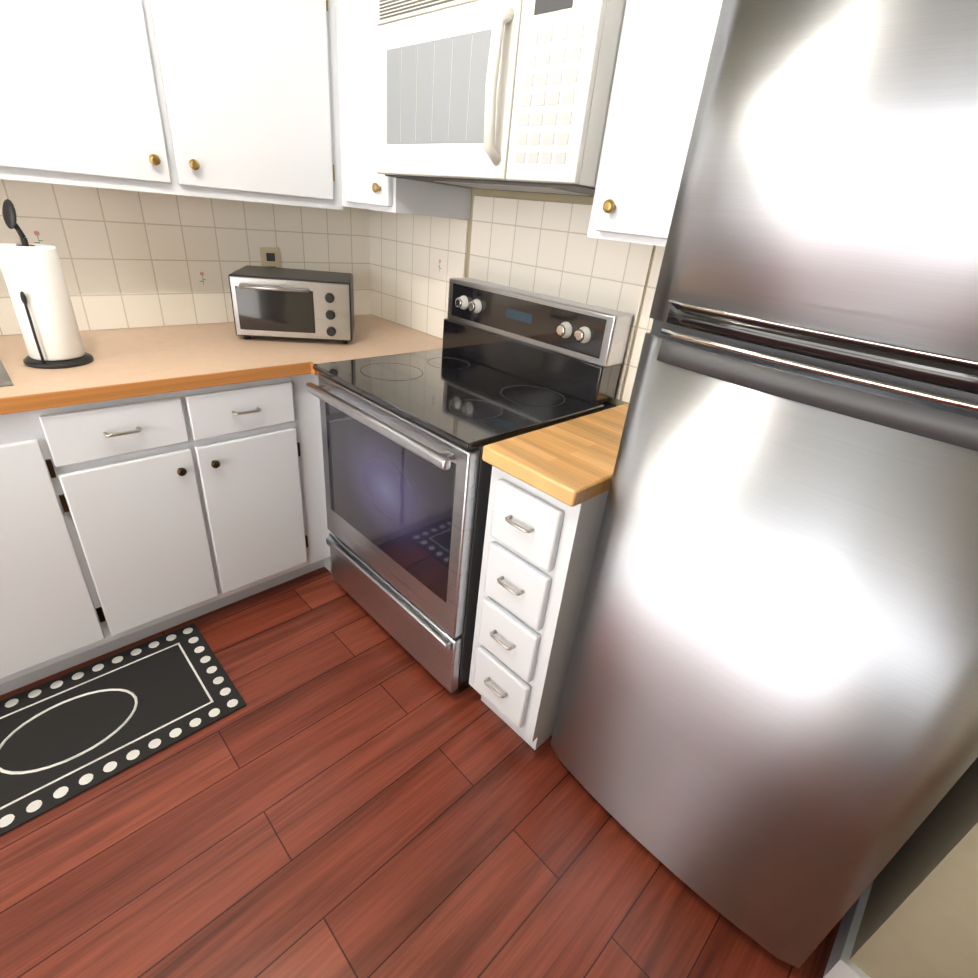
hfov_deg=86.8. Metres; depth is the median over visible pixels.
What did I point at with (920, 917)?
wall
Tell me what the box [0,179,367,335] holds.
backsplash
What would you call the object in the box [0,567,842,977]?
floor
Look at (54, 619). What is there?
base cabinet
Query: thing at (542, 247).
backsplash
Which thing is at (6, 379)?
sink
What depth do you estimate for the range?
1.58 m
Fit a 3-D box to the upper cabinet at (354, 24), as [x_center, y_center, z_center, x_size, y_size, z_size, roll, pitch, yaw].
[-0.278,-1.294,1.726,0.346,0.656,0.330,-21,38,-40]
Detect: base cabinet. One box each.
[0,406,119,694]
[40,370,307,647]
[288,370,330,572]
[469,404,628,749]
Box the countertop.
[0,314,442,409]
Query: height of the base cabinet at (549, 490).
0.915 m
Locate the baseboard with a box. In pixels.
[823,880,873,977]
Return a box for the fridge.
[550,0,977,967]
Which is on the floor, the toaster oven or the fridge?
the fridge
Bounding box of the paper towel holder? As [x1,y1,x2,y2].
[0,199,93,368]
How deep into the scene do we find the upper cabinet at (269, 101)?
1.43 m
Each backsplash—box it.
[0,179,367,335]
[368,196,664,402]
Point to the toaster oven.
(274, 302)
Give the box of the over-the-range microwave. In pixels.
[375,0,625,196]
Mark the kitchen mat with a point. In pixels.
(67, 737)
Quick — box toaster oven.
[228,265,353,343]
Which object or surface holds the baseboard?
attached to the wall at (920, 917)
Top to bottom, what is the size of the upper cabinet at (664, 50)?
0.656 m
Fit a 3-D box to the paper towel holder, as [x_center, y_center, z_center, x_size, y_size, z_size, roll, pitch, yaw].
[-1.192,-0.537,1.365,0.156,0.400,0.156,-21,38,-40]
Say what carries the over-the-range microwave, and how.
attached to the wall at (572, 199)
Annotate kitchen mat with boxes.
[0,623,245,835]
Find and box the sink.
[0,354,15,385]
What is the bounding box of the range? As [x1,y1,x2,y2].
[306,278,632,694]
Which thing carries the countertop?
on the base cabinet at (155, 480)
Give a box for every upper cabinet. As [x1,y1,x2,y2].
[0,0,339,209]
[332,0,471,219]
[587,0,722,246]
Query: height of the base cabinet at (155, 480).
0.875 m
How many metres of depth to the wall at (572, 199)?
1.67 m
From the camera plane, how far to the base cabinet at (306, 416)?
1.89 m
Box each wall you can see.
[370,189,655,405]
[850,757,977,977]

